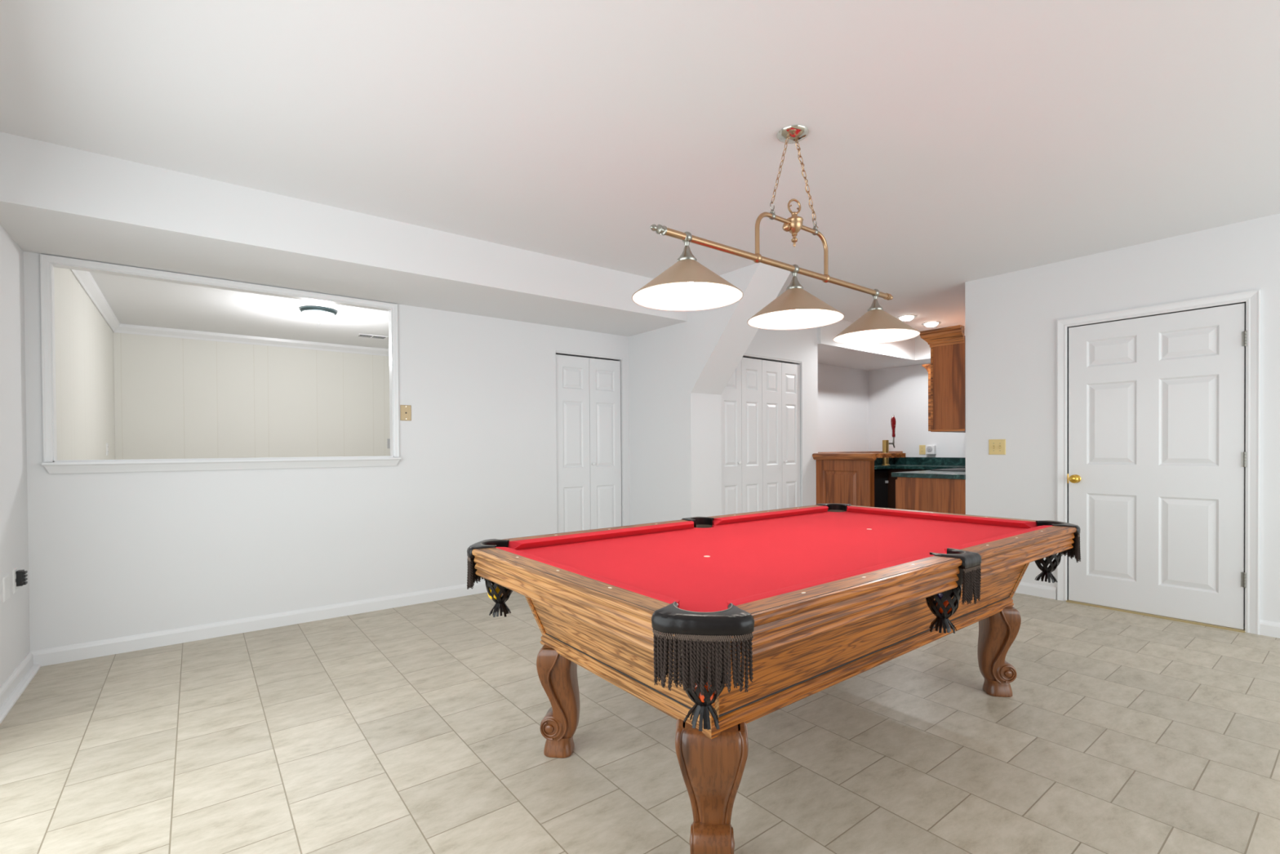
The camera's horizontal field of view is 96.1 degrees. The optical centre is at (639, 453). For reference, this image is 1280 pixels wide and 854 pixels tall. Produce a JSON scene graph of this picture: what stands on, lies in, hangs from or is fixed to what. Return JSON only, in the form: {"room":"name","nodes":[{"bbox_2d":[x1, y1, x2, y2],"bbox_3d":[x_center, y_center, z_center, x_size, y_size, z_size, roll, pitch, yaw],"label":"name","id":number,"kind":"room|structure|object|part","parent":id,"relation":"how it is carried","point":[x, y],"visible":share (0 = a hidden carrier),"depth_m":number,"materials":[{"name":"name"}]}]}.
{"room":"billiard room","nodes":[
{"label":"billiard room","id":0,"kind":"room"},
{"bbox_2d":[0,224,30,687],"bbox_3d":[-1.165,-0.099,0.230,0.120,2.550,7.190,-1,1,-38],"label":"wall","id":1,"kind":"structure","parent":0,"point":[15,639],"depth_m":2.87,"materials":[{"name":"white paint"}]},
{"bbox_2d":[2,573,9,602],"bbox_3d":[-3.014,0.640,2.735,0.006,0.115,0.100,-1,1,-38],"label":"wall plate","id":2,"kind":"object","parent":1,"relation":"attached to","point":[6,580],"visible":1,"depth_m":2.72,"materials":[{"name":"white plastic"}]},
{"bbox_2d":[12,566,18,593],"bbox_3d":[-3.121,0.634,2.875,0.008,0.120,0.080,-1,1,-38],"label":"power outlet","id":3,"kind":"object","parent":1,"relation":"attached to","point":[15,570],"visible":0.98,"depth_m":2.85,"materials":[{"name":"white plastic"}]},
{"bbox_2d":[16,569,27,586],"bbox_3d":[-3.110,0.626,2.894,0.032,0.075,0.048,-1,1,-38],"label":"adapter","id":4,"kind":"object","parent":3,"relation":"attached to","point":[21,580],"visible":1,"depth_m":2.88,"materials":[{"name":"black plastic"}]},
{"bbox_2d":[0,651,41,724],"bbox_3d":[-2.985,1.119,2.737,0.044,0.090,0.976,-1,1,-38],"label":"baseboard","id":5,"kind":"structure","parent":1,"relation":"attached to","point":[12,688],"depth_m":2.80,"materials":[{"name":"white"}]},
{"bbox_2d":[53,266,115,460],"bbox_3d":[-4.301,-0.053,4.445,0.119,2.420,3.184,-1,1,-38],"label":"wall","id":6,"kind":"structure","parent":0,"point":[85,369],"depth_m":4.02,"materials":[{"name":"beige paint"}]},
{"bbox_2d":[106,443,108,455],"bbox_3d":[-4.741,-0.036,5.119,0.008,0.110,0.070,-1,1,-38],"label":"power outlet","id":7,"kind":"object","parent":6,"relation":"attached to","point":[107,452],"visible":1,"depth_m":5.10,"materials":[{"name":"white plastic"}]},
{"bbox_2d":[89,271,389,348],"bbox_3d":[-3.115,-1.320,5.358,3.140,0.080,3.184,-1,1,-38],"label":"ceiling","id":8,"kind":"structure","parent":0,"point":[132,300],"depth_m":5.25,"materials":[{"name":"white paint"}]},
{"bbox_2d":[299,305,337,324],"bbox_3d":[-2.864,-1.217,5.125,0.298,0.124,0.298,-1,1,-38],"label":"dome light","id":9,"kind":"object","parent":8,"relation":"attached to","point":[318,313],"visible":1,"depth_m":5.04,"materials":[{"name":"white glass"}]},
{"bbox_3d":[-2.864,-1.215,5.125,0.254,0.072,0.254,-1,1,-38],"label":"lamp shade","id":10,"kind":"part","parent":9,"relation":"part of","materials":[{"name":"white glass"}]},
{"bbox_2d":[356,333,387,338],"bbox_3d":[-2.943,-1.283,6.322,0.290,0.013,0.130,-1,1,-38],"label":"ceiling vent","id":11,"kind":"object","parent":8,"relation":"in","point":[358,335],"visible":1,"depth_m":6.30,"materials":[{"name":"white plastic"}]},
{"bbox_2d":[113,332,390,459],"bbox_3d":[-3.997,-0.075,6.618,3.020,2.420,0.120,-1,1,-38],"label":"wall","id":12,"kind":"structure","parent":0,"point":[175,397],"depth_m":6.29,"materials":[{"name":"beige paint"}]},
{"bbox_2d":[386,438,390,448],"bbox_3d":[-3.125,-0.122,7.207,0.075,0.120,0.014,-1,1,-38],"label":"light switch","id":13,"kind":"object","parent":12,"relation":"attached to","point":[388,439],"visible":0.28,"depth_m":7.20,"materials":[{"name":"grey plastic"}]},
{"bbox_2d":[0,131,687,336],"bbox_3d":[-1.461,-1.259,4.010,4.065,0.298,0.840,-1,1,-38],"label":"soffit","id":14,"kind":"structure","parent":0,"point":[57,200],"depth_m":3.24,"materials":[{"name":"white paint"}]},
{"bbox_2d":[23,251,868,650],"bbox_3d":[-0.065,-0.153,5.702,8.560,2.560,0.120,-1,1,-38],"label":"wall","id":15,"kind":"structure","parent":0,"point":[116,554],"depth_m":4.06,"materials":[{"name":"white paint"}]},
{"bbox_2d":[40,253,400,473],"bbox_3d":[-2.544,-0.496,3.725,1.860,1.196,0.132,-1,1,-38],"label":"window","id":16,"kind":"structure","parent":15,"relation":"in","point":[47,263],"depth_m":3.48,"materials":[{"name":"white"}]},
{"bbox_3d":[-2.540,0.066,3.730,1.860,0.072,0.132,-1,1,-38],"label":"sill","id":17,"kind":"part","parent":16,"relation":"part of","materials":[{"name":"white"}]},
{"bbox_2d":[70,269,389,355],"bbox_3d":[-3.078,-1.237,5.311,2.901,0.084,3.064,-1,1,-38],"label":"trim","id":18,"kind":"structure","parent":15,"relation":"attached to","point":[85,278],"depth_m":5.99,"materials":[{"name":"white"}]},
{"bbox_2d":[30,581,491,666],"bbox_3d":[-1.698,1.095,4.359,4.065,0.090,0.014,-1,1,-38],"label":"baseboard","id":19,"kind":"structure","parent":15,"relation":"attached to","point":[58,655],"depth_m":3.67,"materials":[{"name":"white"}]},
{"bbox_2d":[400,404,411,420],"bbox_3d":[-1.755,-0.304,4.312,0.078,0.116,0.008,-1,1,-38],"label":"phone jack plate","id":20,"kind":"object","parent":15,"relation":"attached to","point":[405,410],"visible":1,"depth_m":4.31,"materials":[{"name":"beige plastic"}]},
{"bbox_2d":[555,353,618,360],"bbox_3d":[-0.677,-0.153,5.612,1.000,2.550,0.594,-1,1,-38],"label":"lining","id":21,"kind":"object","parent":15,"relation":"attached to","point":[556,353],"depth_m":5.92,"materials":[{"name":"white paint"}]},
{"bbox_2d":[555,351,622,533],"bbox_3d":[-0.463,0.099,5.343,0.729,2.024,0.062,-1,1,-38],"label":"door","id":22,"kind":"structure","parent":15,"relation":"in","point":[588,390],"depth_m":5.33,"materials":[{"name":"white paint"}]},
{"bbox_2d":[0,0,1279,331],"bbox_3d":[2.126,-1.471,2.847,8.560,0.100,7.310,-1,1,-38],"label":"ceiling","id":23,"kind":"structure","parent":0,"point":[948,144],"depth_m":2.38,"materials":[{"name":"white paint"}]},
{"bbox_2d":[631,124,919,344],"bbox_3d":[0.689,-0.998,2.546,1.718,0.821,0.415,-1,1,-38],"label":"pendant light","id":24,"kind":"object","parent":23,"relation":"hanging from","point":[687,285],"visible":1,"depth_m":2.46,"materials":[{"name":"gold metal"}]},
{"bbox_3d":[0.176,-0.668,2.150,0.060,0.093,0.060,-1,1,-38],"label":"bulb","id":25,"kind":"part","parent":24,"relation":"part of","materials":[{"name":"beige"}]},
{"bbox_3d":[0.176,-0.649,2.150,0.415,0.138,0.415,-1,1,-38],"label":"lamp shade","id":26,"kind":"part","parent":24,"relation":"part of","materials":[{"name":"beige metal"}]},
{"bbox_3d":[0.604,-1.222,2.479,0.113,0.320,0.020,-1,1,-38],"label":"chain","id":27,"kind":"part","parent":24,"relation":"part of","materials":[{"name":"gold metal"}]},
{"bbox_3d":[0.684,-0.657,2.544,0.415,0.138,0.415,-1,1,-38],"label":"lamp shade","id":28,"kind":"part","parent":24,"relation":"part of","materials":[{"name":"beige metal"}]},
{"bbox_3d":[0.748,-1.224,2.590,0.136,0.319,0.020,-1,1,-38],"label":"chain","id":29,"kind":"part","parent":24,"relation":"part of","materials":[{"name":"gold metal"}]},
{"bbox_3d":[0.754,-1.206,2.595,0.148,0.350,0.019,-1,1,-38],"label":"cord","id":30,"kind":"part","parent":24,"relation":"part of","materials":[{"name":"gold metal"}]},
{"bbox_3d":[1.206,-0.664,2.947,0.415,0.138,0.415,-1,1,-38],"label":"lamp shade","id":31,"kind":"part","parent":24,"relation":"part of","materials":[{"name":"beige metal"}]},
{"bbox_2d":[896,315,916,320],"bbox_3d":[2.850,-1.437,6.145,0.196,0.040,0.196,-1,1,-38],"label":"recessed light","id":32,"kind":"object","parent":23,"relation":"in","point":[904,317],"visible":0.99,"depth_m":6.10,"materials":[{"name":"white glass"}]},
{"bbox_3d":[2.850,-1.437,6.145,0.140,0.040,0.140,-1,1,-38],"label":"bulb","id":33,"kind":"part","parent":32,"relation":"part of","materials":[{"name":"white glass"}]},
{"bbox_2d":[921,321,941,327],"bbox_3d":[3.276,-1.443,6.468,0.196,0.040,0.196,-1,1,-38],"label":"recessed light","id":34,"kind":"object","parent":23,"relation":"in","point":[929,324],"visible":1,"depth_m":6.43,"materials":[{"name":"white glass"}]},
{"bbox_3d":[3.276,-1.443,6.468,0.140,0.040,0.140,-1,1,-38],"label":"bulb","id":35,"kind":"part","parent":34,"relation":"part of","materials":[{"name":"white glass"}]},
{"bbox_2d":[0,591,1279,853],"bbox_3d":[1.223,1.173,4.062,8.560,0.100,10.560,-1,1,-38],"label":"floor","id":36,"kind":"structure","parent":0,"point":[415,728],"depth_m":2.21,"materials":[{"name":"tile"}]},
{"bbox_2d":[466,503,1080,853],"bbox_3d":[0.689,0.738,2.470,2.502,0.808,1.403,-1,1,-38],"label":"pool table","id":37,"kind":"object","parent":36,"relation":"on","point":[773,610],"visible":1,"depth_m":1.86,"materials":[{"name":"red fabric"}]},
{"bbox_2d":[487,585,502,599],"bbox_3d":[-0.560,0.539,2.223,0.057,0.057,0.057,-1,1,-38],"label":"ball","id":38,"kind":"object","parent":37,"relation":"on","point":[497,589],"visible":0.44,"depth_m":2.20,"materials":[{"name":"orange"}]},
{"bbox_3d":[0.388,0.560,2.854,2.150,0.271,0.114,-1,1,-38],"label":"panel","id":39,"kind":"part","parent":37,"relation":"part of","materials":[{"name":"brown wood"}]},
{"bbox_3d":[-0.307,0.939,2.221,0.142,0.424,0.196,0,1,7],"label":"leg","id":40,"kind":"part","parent":37,"relation":"part of","materials":[{"name":"brown wood"}]},
{"bbox_3d":[-0.265,0.404,1.732,0.082,0.096,1.068,-1,1,-38],"label":"rail","id":41,"kind":"part","parent":37,"relation":"part of","materials":[{"name":"brown wood"}]},
{"bbox_2d":[495,546,679,608],"bbox_3d":[-0.213,0.371,1.771,0.055,0.036,1.021,-1,1,-38],"label":"cushion","id":42,"kind":"object","parent":37,"relation":"on","point":[637,591],"depth_m":1.63,"materials":[{"name":"red fabric"}]},
{"bbox_3d":[-0.166,0.394,2.626,1.024,0.096,0.082,-1,1,-38],"label":"rail","id":43,"kind":"part","parent":37,"relation":"part of","materials":[{"name":"brown wood"}]},
{"bbox_2d":[507,520,693,549],"bbox_3d":[-0.120,0.363,2.578,0.992,0.036,0.055,-1,1,-38],"label":"cushion","id":44,"kind":"object","parent":37,"relation":"on","point":[558,540],"depth_m":2.52,"materials":[{"name":"red fabric"}]},
{"bbox_3d":[-0.119,0.573,1.845,0.114,0.271,1.090,-1,1,-38],"label":"panel","id":45,"kind":"part","parent":37,"relation":"part of","materials":[{"name":"brown wood"}]},
{"bbox_3d":[-0.086,0.724,1.871,0.037,0.035,0.934,-1,1,-38],"label":"moulding","id":46,"kind":"part","parent":37,"relation":"part of","materials":[{"name":"brown wood"}]},
{"bbox_2d":[694,682,715,702],"bbox_3d":[0.148,0.548,1.332,0.057,0.057,0.057,-1,1,-38],"label":"ball","id":47,"kind":"object","parent":37,"relation":"on","point":[701,697],"visible":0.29,"depth_m":1.31,"materials":[{"name":"orange plastic"}]},
{"bbox_3d":[0.196,0.942,1.571,0.196,0.424,0.142,0,1,7],"label":"leg","id":48,"kind":"part","parent":37,"relation":"part of","materials":[{"name":"brown wood"}]},
{"bbox_3d":[0.745,0.382,3.331,1.024,0.096,0.082,-1,1,-38],"label":"rail","id":49,"kind":"part","parent":37,"relation":"part of","materials":[{"name":"brown wood"}]},
{"bbox_2d":[712,506,828,525],"bbox_3d":[0.779,0.350,3.274,0.992,0.036,0.055,-1,1,-38],"label":"cushion","id":50,"kind":"object","parent":37,"relation":"on","point":[799,512],"depth_m":3.21,"materials":[{"name":"red fabric"}]},
{"bbox_2d":[727,554,933,605],"bbox_3d":[0.591,0.367,1.659,0.992,0.036,0.055,-1,1,-38],"label":"cushion","id":51,"kind":"object","parent":37,"relation":"on","point":[775,593],"depth_m":1.57,"materials":[{"name":"red fabric"}]},
{"bbox_3d":[0.625,0.399,1.602,1.024,0.096,0.082,-1,1,-38],"label":"rail","id":52,"kind":"part","parent":37,"relation":"part of","materials":[{"name":"brown wood"}]},
{"bbox_3d":[0.962,0.714,2.115,1.994,0.035,0.037,-1,1,-38],"label":"moulding","id":53,"kind":"part","parent":37,"relation":"part of","materials":[{"name":"brown wood"}]},
{"bbox_3d":[0.985,0.563,2.082,2.150,0.271,0.114,-1,1,-38],"label":"panel","id":54,"kind":"part","parent":37,"relation":"part of","materials":[{"name":"brown wood"}]},
{"bbox_2d":[846,506,1036,528],"bbox_3d":[1.583,0.346,3.161,0.055,0.036,1.021,-1,1,-38],"label":"cushion","id":55,"kind":"object","parent":37,"relation":"on","point":[965,519],"depth_m":3.07,"materials":[{"name":"red fabric"}]},
{"bbox_3d":[1.635,0.377,3.201,0.082,0.096,1.068,-1,1,-38],"label":"rail","id":56,"kind":"part","parent":37,"relation":"part of","materials":[{"name":"brown wood"}]},
{"bbox_2d":[936,600,951,613],"bbox_3d":[1.060,0.532,1.998,0.057,0.057,0.057,-1,1,-38],"label":"ball","id":57,"kind":"object","parent":37,"relation":"on","point":[945,603],"visible":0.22,"depth_m":1.98,"materials":[{"name":"orange"}]},
{"bbox_2d":[937,592,950,601],"bbox_3d":[1.038,0.482,1.983,0.057,0.057,0.057,-1,1,-38],"label":"ball","id":58,"kind":"object","parent":57,"relation":"on","point":[940,594],"visible":0.18,"depth_m":1.96,"materials":[{"name":"purple"}]},
{"bbox_2d":[944,524,1052,553],"bbox_3d":[1.491,0.354,2.354,0.992,0.036,0.055,-1,1,-38],"label":"cushion","id":59,"kind":"object","parent":37,"relation":"on","point":[1009,535],"depth_m":2.27,"materials":[{"name":"red fabric"}]},
{"bbox_3d":[1.685,0.921,2.722,0.142,0.424,0.196,0,1,7],"label":"leg","id":60,"kind":"part","parent":37,"relation":"part of","materials":[{"name":"brown wood"}]},
{"bbox_3d":[1.537,0.386,2.308,1.024,0.096,0.082,-1,1,-38],"label":"rail","id":61,"kind":"part","parent":37,"relation":"part of","materials":[{"name":"brown wood"}]},
{"bbox_3d":[1.492,0.550,3.091,0.114,0.271,1.090,-1,1,-38],"label":"panel","id":62,"kind":"part","parent":37,"relation":"part of","materials":[{"name":"brown wood"}]},
{"bbox_2d":[812,453,905,506],"bbox_3d":[2.203,0.549,5.822,0.402,1.102,0.788,-1,1,-38],"label":"bar","id":63,"kind":"object","parent":36,"relation":"on","point":[841,477],"visible":0.57,"depth_m":5.75,"materials":[{"name":"brown wood"}]},
{"bbox_2d":[817,451,902,464],"bbox_3d":[2.475,0.071,7.277,2.380,0.177,0.500,-1,1,-38],"label":"bar ledge","id":64,"kind":"object","parent":63,"relation":"on","point":[878,460],"visible":0.26,"depth_m":7.59,"materials":[{"name":"red wood"}]},
{"bbox_3d":[2.251,0.585,5.591,0.080,1.035,0.015,-1,1,-38],"label":"post","id":65,"kind":"part","parent":63,"relation":"part of","materials":[{"name":"red wood"}]},
{"bbox_2d":[874,469,888,507],"bbox_3d":[2.816,0.636,7.443,0.510,0.850,0.578,-1,1,-38],"label":"mini fridge","id":66,"kind":"object","parent":36,"relation":"on","point":[881,476],"visible":0.23,"depth_m":7.28,"materials":[{"name":"black plastic"}]},
{"bbox_2d":[874,457,965,508],"bbox_3d":[3.029,0.577,6.569,2.378,1.022,2.298,-1,1,-38],"label":"countertop","id":67,"kind":"structure","parent":36,"relation":"on","point":[908,464],"depth_m":7.35,"materials":[{"name":"green stone"}]},
{"bbox_2d":[881,415,896,465],"bbox_3d":[3.196,-0.168,7.388,0.179,0.644,0.104,0,1,20],"label":"tap","id":68,"kind":"object","parent":67,"relation":"on","point":[886,443],"visible":0.99,"depth_m":7.38,"materials":[{"name":"gold metal"}]},
{"bbox_2d":[888,436,894,448],"bbox_3d":[3.240,-0.141,7.402,0.087,0.142,0.024,0,1,0],"label":"faucet","id":69,"kind":"object","parent":68,"relation":"on","point":[893,442],"depth_m":7.39,"materials":[{"name":"grey metal"}]},
{"bbox_3d":[3.260,-0.342,7.400,0.068,0.270,0.027,0,1,5],"label":"handle","id":70,"kind":"part","parent":68,"relation":"part of","materials":[{"name":"red paint"}]},
{"bbox_2d":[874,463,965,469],"bbox_3d":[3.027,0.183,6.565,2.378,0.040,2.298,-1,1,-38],"label":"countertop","id":71,"kind":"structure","parent":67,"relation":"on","point":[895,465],"depth_m":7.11,"materials":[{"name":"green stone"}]},
{"bbox_2d":[895,476,965,514],"bbox_3d":[3.291,0.652,5.680,1.818,0.884,0.618,-1,1,-38],"label":"base cabinet","id":72,"kind":"object","parent":36,"relation":"on","point":[921,494],"visible":0.19,"depth_m":5.10,"materials":[{"name":"red wood"}]},
{"bbox_3d":[3.093,0.614,5.905,1.774,0.760,0.019,-1,1,-38],"label":"door","id":73,"kind":"part","parent":72,"relation":"part of","materials":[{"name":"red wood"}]},
{"bbox_2d":[891,470,965,479],"bbox_3d":[3.275,0.189,5.682,1.850,0.040,0.643,-1,1,-38],"label":"countertop","id":74,"kind":"structure","parent":72,"relation":"on","point":[923,473],"depth_m":5.17,"materials":[{"name":"green stone"}]},
{"bbox_2d":[930,467,965,471],"bbox_3d":[3.300,0.164,5.747,0.650,0.008,0.470,-1,1,-38],"label":"cooktop","id":75,"kind":"object","parent":74,"relation":"in","point":[955,468],"visible":0.48,"depth_m":5.66,"materials":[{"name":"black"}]},
{"bbox_2d":[628,262,791,524],"bbox_3d":[0.547,-0.156,5.057,0.367,2.550,1.650,-1,1,-38],"label":"wall","id":76,"kind":"structure","parent":0,"point":[679,373],"depth_m":5.03,"materials":[{"name":"white paint"}]},
{"bbox_2d":[742,327,817,506],"bbox_3d":[1.032,-0.163,5.945,1.488,2.560,0.840,-1,1,-38],"label":"wall","id":77,"kind":"structure","parent":0,"point":[800,344],"depth_m":5.93,"materials":[{"name":"white paint"}]},
{"bbox_2d":[720,354,801,515],"bbox_3d":[1.187,0.083,5.558,1.188,2.030,0.062,-1,1,-38],"label":"door","id":78,"kind":"structure","parent":77,"relation":"in","point":[760,402],"depth_m":5.54,"materials":[{"name":"white paint"}]},
{"bbox_2d":[817,320,964,370],"bbox_3d":[3.017,-1.312,6.536,2.400,0.300,2.325,-1,1,-38],"label":"ceiling","id":79,"kind":"structure","parent":0,"point":[913,351],"depth_m":7.01,"materials":[{"name":"white paint"}]},
{"bbox_2d":[868,363,965,465],"bbox_3d":[4.021,-0.201,7.318,0.120,2.550,2.325,-1,1,-38],"label":"wall","id":80,"kind":"structure","parent":0,"point":[900,392],"depth_m":7.77,"materials":[{"name":"white paint"}]},
{"bbox_2d":[919,444,925,454],"bbox_3d":[3.728,-0.047,7.595,0.008,0.125,0.080,-1,1,-38],"label":"power outlet","id":81,"kind":"object","parent":80,"relation":"attached to","point":[922,447],"visible":1,"depth_m":7.59,"materials":[{"name":"brown plastic"}]},
{"bbox_2d":[894,457,965,465],"bbox_3d":[4.080,0.101,7.128,0.020,0.096,1.900,-1,1,-38],"label":"backsplash","id":82,"kind":"structure","parent":80,"relation":"attached to","point":[903,460],"depth_m":7.48,"materials":[{"name":"green stone"}]},
{"bbox_2d":[925,444,935,454],"bbox_3d":[3.778,-0.046,7.476,0.070,0.124,0.110,-1,1,-38],"label":"timer","id":83,"kind":"object","parent":80,"relation":"attached to","point":[930,449],"visible":1,"depth_m":7.45,"materials":[{"name":"white plastic"}]},
{"bbox_2d":[964,213,1279,622],"bbox_3d":[4.291,-0.157,2.982,0.120,2.560,4.865,-1,1,-38],"label":"wall","id":84,"kind":"structure","parent":0,"point":[1011,318],"depth_m":4.36,"materials":[{"name":"white paint"}]},
{"bbox_2d":[988,439,1005,454],"bbox_3d":[2.898,-0.052,4.671,0.018,0.124,0.124,-1,1,-38],"label":"light switch","id":85,"kind":"object","parent":84,"relation":"attached to","point":[996,446],"visible":1,"depth_m":4.67,"materials":[{"name":"brown plastic"}]},
{"bbox_2d":[1014,582,1279,638],"bbox_3d":[4.247,1.069,2.952,0.014,0.090,4.865,-1,1,-38],"label":"baseboard","id":86,"kind":"structure","parent":84,"relation":"attached to","point":[1270,628],"depth_m":4.39,"materials":[{"name":"white wood"}]},
{"bbox_2d":[1057,288,1261,635],"bbox_3d":[3.501,0.053,3.953,0.187,2.112,1.047,-1,1,-38],"label":"door","id":87,"kind":"structure","parent":84,"relation":"in","point":[1158,406],"depth_m":3.87,"materials":[{"name":"white paint"}]},
{"bbox_3d":[3.203,0.188,4.240,0.065,0.062,0.062,-1,1,-38],"label":"knob","id":88,"kind":"part","parent":87,"relation":"part of","materials":[{"name":"gold metal"}]},
{"bbox_3d":[3.851,-0.184,5.641,2.440,2.550,0.120,-1,1,-38],"label":"wall","id":89,"kind":"structure","parent":0,"visible":0},
{"bbox_2d":[921,364,930,431],"bbox_3d":[3.728,-0.614,6.227,0.808,0.735,0.957,-1,1,-38],"label":"upper cabinet","id":90,"kind":"object","parent":89,"relation":"attached to","point":[927,366],"visible":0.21,"depth_m":6.31,"materials":[{"name":"red wood"}]},
{"bbox_3d":[3.726,-0.940,6.224,0.808,0.083,0.957,-1,1,-38],"label":"crown moulding","id":91,"kind":"part","parent":90,"relation":"part of","materials":[{"name":"red wood"}]},
{"bbox_2d":[919,324,965,432],"bbox_3d":[3.074,-0.639,5.345,1.282,0.885,0.365,-1,1,-38],"label":"upper cabinet","id":92,"kind":"object","parent":89,"relation":"attached to","point":[947,344],"visible":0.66,"depth_m":4.96,"materials":[{"name":"red wood"}]},
{"bbox_3d":[3.071,-1.011,5.342,1.282,0.140,0.363,-1,1,-38],"label":"crown moulding","id":93,"kind":"part","parent":92,"relation":"part of","materials":[{"name":"red wood"}]}
]}

